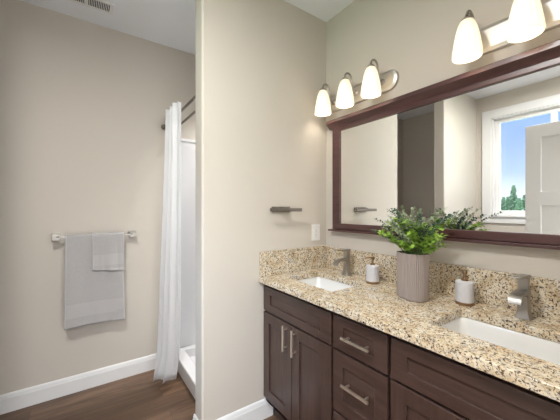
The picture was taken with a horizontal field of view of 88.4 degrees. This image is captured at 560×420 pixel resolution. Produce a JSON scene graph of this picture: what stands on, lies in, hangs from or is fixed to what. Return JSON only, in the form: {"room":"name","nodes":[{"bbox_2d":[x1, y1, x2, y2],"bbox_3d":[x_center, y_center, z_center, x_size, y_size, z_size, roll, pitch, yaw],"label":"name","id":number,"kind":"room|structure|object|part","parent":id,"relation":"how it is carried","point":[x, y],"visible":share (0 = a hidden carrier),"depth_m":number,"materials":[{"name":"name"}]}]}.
{"room":"bathroom","nodes":[
{"label":"bathroom","id":0,"kind":"room"},
{"bbox_2d":[0,0,194,394],"bbox_3d":[-1.427,-0.040,2.240,2.823,2.745,0.120,0,0,-35],"label":"wall","id":1,"kind":"structure","parent":0,"point":[84,104],"depth_m":2.10,"materials":[{"name":"beige paint"}]},
{"bbox_2d":[0,354,155,414],"bbox_3d":[-1.682,1.272,1.979,1.806,0.122,0.014,0,0,-35],"label":"baseboard","id":2,"kind":"structure","parent":1,"relation":"attached to","point":[19,399],"depth_m":2.10,"materials":[{"name":"white paint"}]},
{"bbox_2d":[51,230,135,240],"bbox_3d":[-1.370,0.193,2.152,0.534,0.054,0.087,0,0,-35],"label":"towel bar","id":3,"kind":"object","parent":1,"relation":"attached to","point":[54,236],"visible":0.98,"depth_m":2.03,"materials":[{"name":"silver metal"}]},
{"bbox_3d":[-1.567,0.193,2.015,0.054,0.054,0.086,0,0,-35],"label":"post","id":4,"kind":"part","parent":3,"relation":"part of","materials":[{"name":"silver metal"}]},
{"bbox_2d":[64,234,124,329],"bbox_3d":[-1.353,0.506,2.117,0.377,0.663,0.055,0,0,-35],"label":"bath towel","id":5,"kind":"object","parent":3,"relation":"hanging from","point":[96,296],"visible":0.87,"depth_m":2.08,"materials":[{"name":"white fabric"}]},
{"bbox_2d":[92,232,123,270],"bbox_3d":[-1.288,0.310,2.162,0.205,0.286,0.075,0,0,-35],"label":"hand towel","id":6,"kind":"object","parent":5,"relation":"on","point":[107,247],"visible":1,"depth_m":2.14,"materials":[{"name":"white fabric"}]},
{"bbox_3d":[-1.174,0.193,2.290,0.054,0.054,0.086,0,0,-35],"label":"post","id":7,"kind":"part","parent":3,"relation":"part of","materials":[{"name":"silver metal"}]},
{"bbox_2d":[161,96,194,129],"bbox_3d":[-0.737,-0.709,2.102,0.048,0.048,0.896,0,0,-35],"label":"curtain rod","id":8,"kind":"object","parent":1,"relation":"attached to","point":[187,104],"visible":0.34,"depth_m":1.96,"materials":[{"name":"grey metal"}]},
{"bbox_2d":[153,101,181,382],"bbox_3d":[-0.814,0.285,2.146,0.420,2.054,0.131,0,0,43],"label":"shower curtain","id":9,"kind":"object","parent":8,"relation":"hanging from","point":[168,341],"visible":1,"depth_m":2.13,"materials":[{"name":"white fabric"}]},
{"bbox_2d":[181,111,194,124],"bbox_3d":[-0.655,-0.719,2.159,0.048,0.048,0.896,0,0,-35],"label":"curtain rod","id":10,"kind":"object","parent":1,"relation":"attached to","point":[192,113],"visible":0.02,"depth_m":2.23,"materials":[{"name":"grey metal"}]},
{"bbox_2d":[0,369,278,419],"bbox_3d":[-0.597,1.383,1.159,2.943,0.100,2.843,0,0,-35],"label":"floor","id":11,"kind":"structure","parent":0,"point":[135,397],"depth_m":1.98,"materials":[{"name":"brown wood"}]},
{"bbox_2d":[177,138,194,398],"bbox_3d":[-0.332,0.350,2.385,0.856,1.965,0.896,0,0,-35],"label":"shower stall","id":12,"kind":"object","parent":11,"relation":"on","point":[186,364],"visible":0.03,"depth_m":2.56,"materials":[{"name":"white plastic"}]},
{"bbox_3d":[-0.574,0.291,2.750,0.834,1.846,0.021,0,0,-35],"label":"wall panel","id":13,"kind":"part","parent":12,"relation":"part of","materials":[{"name":"white plastic"}]},
{"bbox_2d":[264,285,334,419],"bbox_3d":[0.280,0.897,1.743,0.590,0.872,0.611,0,0,-35],"label":"base cabinet","id":14,"kind":"object","parent":11,"relation":"on","point":[298,333],"visible":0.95,"depth_m":1.55,"materials":[{"name":"brown wood"}]},
{"bbox_3d":[-0.011,0.914,1.725,0.008,0.423,0.172,0,0,-35],"label":"panel","id":15,"kind":"part","parent":14,"relation":"part of","materials":[{"name":"brown wood"}]},
{"bbox_3d":[-0.013,0.914,1.723,0.019,0.541,0.294,0,0,-35],"label":"door","id":16,"kind":"part","parent":14,"relation":"part of","materials":[{"name":"brown wood"}]},
{"bbox_3d":[0.026,0.721,1.621,0.034,0.145,0.011,0,0,-35],"label":"handle","id":17,"kind":"part","parent":14,"relation":"part of","materials":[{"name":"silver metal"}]},
{"bbox_3d":[0.073,0.721,1.555,0.034,0.145,0.011,0,0,-35],"label":"handle","id":18,"kind":"part","parent":14,"relation":"part of","materials":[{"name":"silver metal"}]},
{"bbox_3d":[0.077,0.557,1.601,0.008,0.063,0.450,0,0,-35],"label":"panel","id":19,"kind":"part","parent":14,"relation":"part of","materials":[{"name":"brown wood"}]},
{"bbox_3d":[0.163,0.914,1.478,0.008,0.423,0.178,0,0,-35],"label":"panel","id":20,"kind":"part","parent":14,"relation":"part of","materials":[{"name":"brown wood"}]},
{"bbox_3d":[0.160,0.914,1.476,0.019,0.541,0.300,0,0,-35],"label":"door","id":21,"kind":"part","parent":14,"relation":"part of","materials":[{"name":"brown wood"}]},
{"bbox_2d":[333,313,391,419],"bbox_3d":[0.542,0.897,1.368,0.590,0.872,0.298,0,0,-35],"label":"base cabinet","id":22,"kind":"object","parent":11,"relation":"on","point":[362,378],"visible":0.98,"depth_m":1.21,"materials":[{"name":"brown wood"}]},
{"bbox_3d":[0.336,1.058,1.225,0.019,0.254,0.285,0,0,-35],"label":"drawer","id":23,"kind":"part","parent":22,"relation":"part of","materials":[{"name":"brown wood"}]},
{"bbox_3d":[0.316,0.767,1.207,0.034,0.011,0.145,0,0,-35],"label":"handle","id":24,"kind":"part","parent":22,"relation":"part of","materials":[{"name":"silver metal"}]},
{"bbox_3d":[0.316,0.560,1.207,0.034,0.011,0.145,0,0,-35],"label":"handle","id":25,"kind":"part","parent":22,"relation":"part of","materials":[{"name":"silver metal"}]},
{"bbox_3d":[0.339,0.782,1.227,0.008,0.156,0.167,0,0,-35],"label":"panel","id":26,"kind":"part","parent":22,"relation":"part of","materials":[{"name":"brown wood"}]},
{"bbox_3d":[0.339,0.557,1.227,0.008,0.063,0.167,0,0,-35],"label":"panel","id":27,"kind":"part","parent":22,"relation":"part of","materials":[{"name":"brown wood"}]},
{"bbox_3d":[0.336,0.782,1.225,0.019,0.274,0.285,0,0,-35],"label":"drawer","id":28,"kind":"part","parent":22,"relation":"part of","materials":[{"name":"brown wood"}]},
{"bbox_3d":[0.336,0.557,1.225,0.019,0.151,0.285,0,0,-35],"label":"drawer","id":29,"kind":"part","parent":22,"relation":"part of","materials":[{"name":"brown wood"}]},
{"bbox_2d":[391,335,559,419],"bbox_3d":[0.805,0.897,0.993,0.590,0.872,0.613,0,0,-35],"label":"base cabinet","id":30,"kind":"object","parent":11,"relation":"on","point":[426,384],"visible":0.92,"depth_m":0.92,"materials":[{"name":"brown wood"}]},
{"bbox_2d":[259,267,559,401],"bbox_3d":[0.553,0.440,1.355,0.590,0.034,1.561,0,0,-35],"label":"countertop","id":31,"kind":"structure","parent":30,"relation":"on","point":[379,306],"depth_m":1.12,"materials":[{"name":"stone"}]},
{"bbox_2d":[260,246,325,276],"bbox_3d":[0.105,0.344,1.982,0.562,0.158,0.020,0,0,-35],"label":"side splash","id":32,"kind":"object","parent":31,"relation":"on","point":[274,262],"visible":1,"depth_m":1.95,"materials":[{"name":"stone"}]},
{"bbox_2d":[297,277,353,291],"bbox_3d":[0.267,0.526,1.734,0.326,0.138,0.451,0,0,-35],"label":"sink basin","id":33,"kind":"object","parent":31,"relation":"in","point":[330,285],"visible":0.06,"depth_m":1.90,"materials":[{"name":"white ceramic"}]},
{"bbox_2d":[333,249,351,275],"bbox_3d":[0.398,0.336,1.846,0.134,0.174,0.049,0,0,-35],"label":"faucet","id":34,"kind":"object","parent":31,"relation":"on","point":[346,252],"visible":1,"depth_m":1.85,"materials":[{"name":"silver metal"}]},
{"bbox_3d":[0.388,0.331,1.839,0.110,0.039,0.042,0,0,-35],"label":"spout","id":35,"kind":"part","parent":34,"relation":"part of","materials":[{"name":"silver metal"}]},
{"bbox_3d":[0.398,0.257,1.846,0.123,0.016,0.035,0,0,-35],"label":"lever","id":36,"kind":"part","parent":34,"relation":"part of","materials":[{"name":"silver metal"}]},
{"bbox_3d":[0.433,0.286,1.871,0.032,0.050,0.032,0,0,-35],"label":"lever","id":37,"kind":"part","parent":34,"relation":"part of","materials":[{"name":"silver metal"}]},
{"bbox_2d":[365,256,378,283],"bbox_3d":[0.537,0.346,1.670,0.074,0.154,0.074,0,0,-41],"label":"soap dispenser","id":38,"kind":"object","parent":31,"relation":"on","point":[372,269],"visible":1,"depth_m":1.64,"materials":[{"name":"white ceramic"}]},
{"bbox_2d":[366,264,378,281],"bbox_3d":[0.537,0.363,1.670,0.073,0.092,0.073,0,0,0],"label":"bottle","id":39,"kind":"object","parent":38,"relation":"on","point":[372,270],"depth_m":1.64,"materials":[{"name":"white ceramic"}]},
{"bbox_2d":[396,250,429,302],"bbox_3d":[0.636,0.314,1.383,0.111,0.218,0.152,0,0,-23],"label":"vase","id":40,"kind":"object","parent":31,"relation":"on","point":[412,270],"visible":0.87,"depth_m":1.32,"materials":[{"name":"brown ceramic"}]},
{"bbox_2d":[372,205,455,254],"bbox_3d":[0.621,0.115,1.387,0.387,0.269,0.331,0,0,29],"label":"greenery","id":41,"kind":"object","parent":40,"relation":"in","point":[412,241],"visible":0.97,"depth_m":1.34,"materials":[{"name":"green plant"}]},
{"bbox_2d":[455,270,474,306],"bbox_3d":[0.831,0.346,1.296,0.074,0.154,0.074,0,0,-20],"label":"soap dispenser","id":42,"kind":"object","parent":31,"relation":"on","point":[464,288],"visible":1,"depth_m":1.27,"materials":[{"name":"white ceramic"}]},
{"bbox_2d":[455,279,473,303],"bbox_3d":[0.831,0.363,1.296,0.073,0.092,0.073,0,0,30],"label":"bottle","id":43,"kind":"object","parent":42,"relation":"on","point":[464,288],"depth_m":1.27,"materials":[{"name":"white ceramic"}]},
{"bbox_2d":[440,316,559,364],"bbox_3d":[0.773,0.526,0.994,0.330,0.138,0.442,0,0,-35],"label":"sink basin","id":44,"kind":"object","parent":31,"relation":"in","point":[540,348],"visible":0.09,"depth_m":1.09,"materials":[{"name":"white ceramic"}]},
{"bbox_2d":[507,274,533,320],"bbox_3d":[0.924,0.336,1.107,0.134,0.174,0.049,0,0,-35],"label":"faucet","id":45,"kind":"object","parent":31,"relation":"on","point":[520,297],"visible":1,"depth_m":1.11,"materials":[{"name":"silver metal"}]},
{"bbox_3d":[0.913,0.331,1.100,0.110,0.039,0.042,0,0,-35],"label":"spout","id":46,"kind":"part","parent":45,"relation":"part of","materials":[{"name":"silver metal"}]},
{"bbox_3d":[0.923,0.257,1.107,0.123,0.016,0.035,0,0,-35],"label":"lever","id":47,"kind":"part","parent":45,"relation":"part of","materials":[{"name":"silver metal"}]},
{"bbox_3d":[0.958,0.286,1.131,0.032,0.050,0.032,0,0,-35],"label":"lever","id":48,"kind":"part","parent":45,"relation":"part of","materials":[{"name":"silver metal"}]},
{"bbox_3d":[0.516,0.914,0.974,0.008,0.423,0.179,0,0,-35],"label":"panel","id":49,"kind":"part","parent":30,"relation":"part of","materials":[{"name":"brown wood"}]},
{"bbox_3d":[0.513,0.914,0.972,0.019,0.541,0.301,0,0,-35],"label":"door","id":50,"kind":"part","parent":30,"relation":"part of","materials":[{"name":"brown wood"}]},
{"bbox_3d":[0.602,0.557,0.851,0.008,0.057,0.471,0,0,-35],"label":"panel","id":51,"kind":"part","parent":30,"relation":"part of","materials":[{"name":"brown wood"}]},
{"bbox_2d":[21,0,354,54],"bbox_3d":[-0.597,-1.462,1.159,2.943,0.100,2.843,0,0,-35],"label":"ceiling","id":52,"kind":"structure","parent":0,"point":[170,23],"depth_m":2.08,"materials":[{"name":"white paint"}]},
{"bbox_2d":[69,0,114,14],"bbox_3d":[-1.316,-1.408,1.927,0.355,0.008,0.122,0,0,-35],"label":"ceiling vent","id":53,"kind":"object","parent":52,"relation":"in","point":[100,5],"visible":1,"depth_m":1.98,"materials":[{"name":"white metal"}]},
{"bbox_2d":[195,0,325,419],"bbox_3d":[-0.080,-0.040,1.940,0.959,2.745,0.120,0,0,-35],"label":"wall partition","id":54,"kind":"structure","parent":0,"point":[260,65],"depth_m":1.78,"materials":[{"name":"beige paint"}]},
{"bbox_2d":[193,398,272,419],"bbox_3d":[-0.281,1.272,1.791,0.486,0.122,0.134,0,0,-35],"label":"baseboard","id":55,"kind":"structure","parent":54,"relation":"attached to","point":[261,409],"depth_m":1.79,"materials":[{"name":"white paint"}]},
{"bbox_2d":[270,206,301,211],"bbox_3d":[0.027,-0.004,1.895,0.247,0.038,0.076,0,0,-35],"label":"towel holder","id":56,"kind":"object","parent":54,"relation":"attached to","point":[274,208],"visible":1,"depth_m":1.86,"materials":[{"name":"grey metal"}]},
{"bbox_2d":[312,224,319,240],"bbox_3d":[0.262,0.163,2.101,0.077,0.118,0.007,0,0,-35],"label":"wall outlet","id":57,"kind":"object","parent":54,"relation":"attached to","point":[315,227],"visible":1,"depth_m":2.10,"materials":[{"name":"white plastic"}]},
{"bbox_2d":[326,0,559,279],"bbox_3d":[0.559,-0.040,1.968,0.120,2.745,2.843,0,0,-35],"label":"wall","id":58,"kind":"structure","parent":0,"point":[415,39],"depth_m":1.60,"materials":[{"name":"beige paint"}]},
{"bbox_2d":[315,59,398,116],"bbox_3d":[0.443,-0.779,1.863,0.188,0.219,0.600,0,0,-35],"label":"vanity light","id":59,"kind":"object","parent":58,"relation":"attached to","point":[374,84],"visible":1,"depth_m":1.80,"materials":[{"name":"white glass"}]},
{"bbox_3d":[0.299,-0.750,2.008,0.118,0.163,0.116,0,0,-35],"label":"lamp shade","id":60,"kind":"part","parent":59,"relation":"part of","materials":[{"name":"white glass"}]},
{"bbox_3d":[0.342,-0.821,2.038,0.116,0.134,0.036,0,0,-35],"label":"arm","id":61,"kind":"part","parent":59,"relation":"part of","materials":[{"name":"silver metal"}]},
{"bbox_3d":[0.415,-0.750,1.843,0.118,0.163,0.116,0,0,-35],"label":"lamp shade","id":62,"kind":"part","parent":59,"relation":"part of","materials":[{"name":"white glass"}]},
{"bbox_3d":[0.458,-0.821,1.873,0.116,0.134,0.036,0,0,-35],"label":"arm","id":63,"kind":"part","parent":59,"relation":"part of","materials":[{"name":"silver metal"}]},
{"bbox_3d":[0.530,-0.750,1.679,0.118,0.163,0.116,0,0,-35],"label":"lamp shade","id":64,"kind":"part","parent":59,"relation":"part of","materials":[{"name":"white glass"}]},
{"bbox_3d":[0.573,-0.821,1.709,0.116,0.134,0.036,0,0,-35],"label":"arm","id":65,"kind":"part","parent":59,"relation":"part of","materials":[{"name":"silver metal"}]},
{"bbox_2d":[326,39,559,249],"bbox_3d":[0.779,-0.243,1.496,0.060,0.787,1.467,0,0,-35],"label":"framed mirror","id":66,"kind":"object","parent":58,"relation":"attached to","point":[482,144],"visible":0.91,"depth_m":1.36,"materials":[{"name":"clear mirror"}]},
{"bbox_3d":[0.779,-0.610,1.496,0.060,0.055,1.467,0,0,-35],"label":"crown","id":67,"kind":"part","parent":66,"relation":"part of","materials":[{"name":"brown wood"}]},
{"bbox_2d":[326,246,559,320],"bbox_3d":[0.787,0.346,1.518,0.020,0.152,1.561,0,0,-35],"label":"backsplash","id":68,"kind":"structure","parent":58,"relation":"attached to","point":[492,287],"depth_m":1.33,"materials":[{"name":"stone"}]},
{"bbox_2d":[452,0,559,63],"bbox_3d":[0.964,-0.779,1.119,0.188,0.219,0.600,0,0,-35],"label":"vanity light","id":69,"kind":"object","parent":58,"relation":"attached to","point":[528,19],"visible":1,"depth_m":1.21,"materials":[{"name":"white glass"}]},
{"bbox_3d":[0.820,-0.750,1.264,0.118,0.163,0.116,0,0,-35],"label":"lamp shade","id":70,"kind":"part","parent":69,"relation":"part of","materials":[{"name":"white glass"}]},
{"bbox_3d":[0.863,-0.821,1.294,0.116,0.134,0.036,0,0,-35],"label":"arm","id":71,"kind":"part","parent":69,"relation":"part of","materials":[{"name":"silver metal"}]},
{"bbox_3d":[0.936,-0.750,1.099,0.118,0.163,0.116,0,0,-35],"label":"lamp shade","id":72,"kind":"part","parent":69,"relation":"part of","materials":[{"name":"white glass"}]}
]}

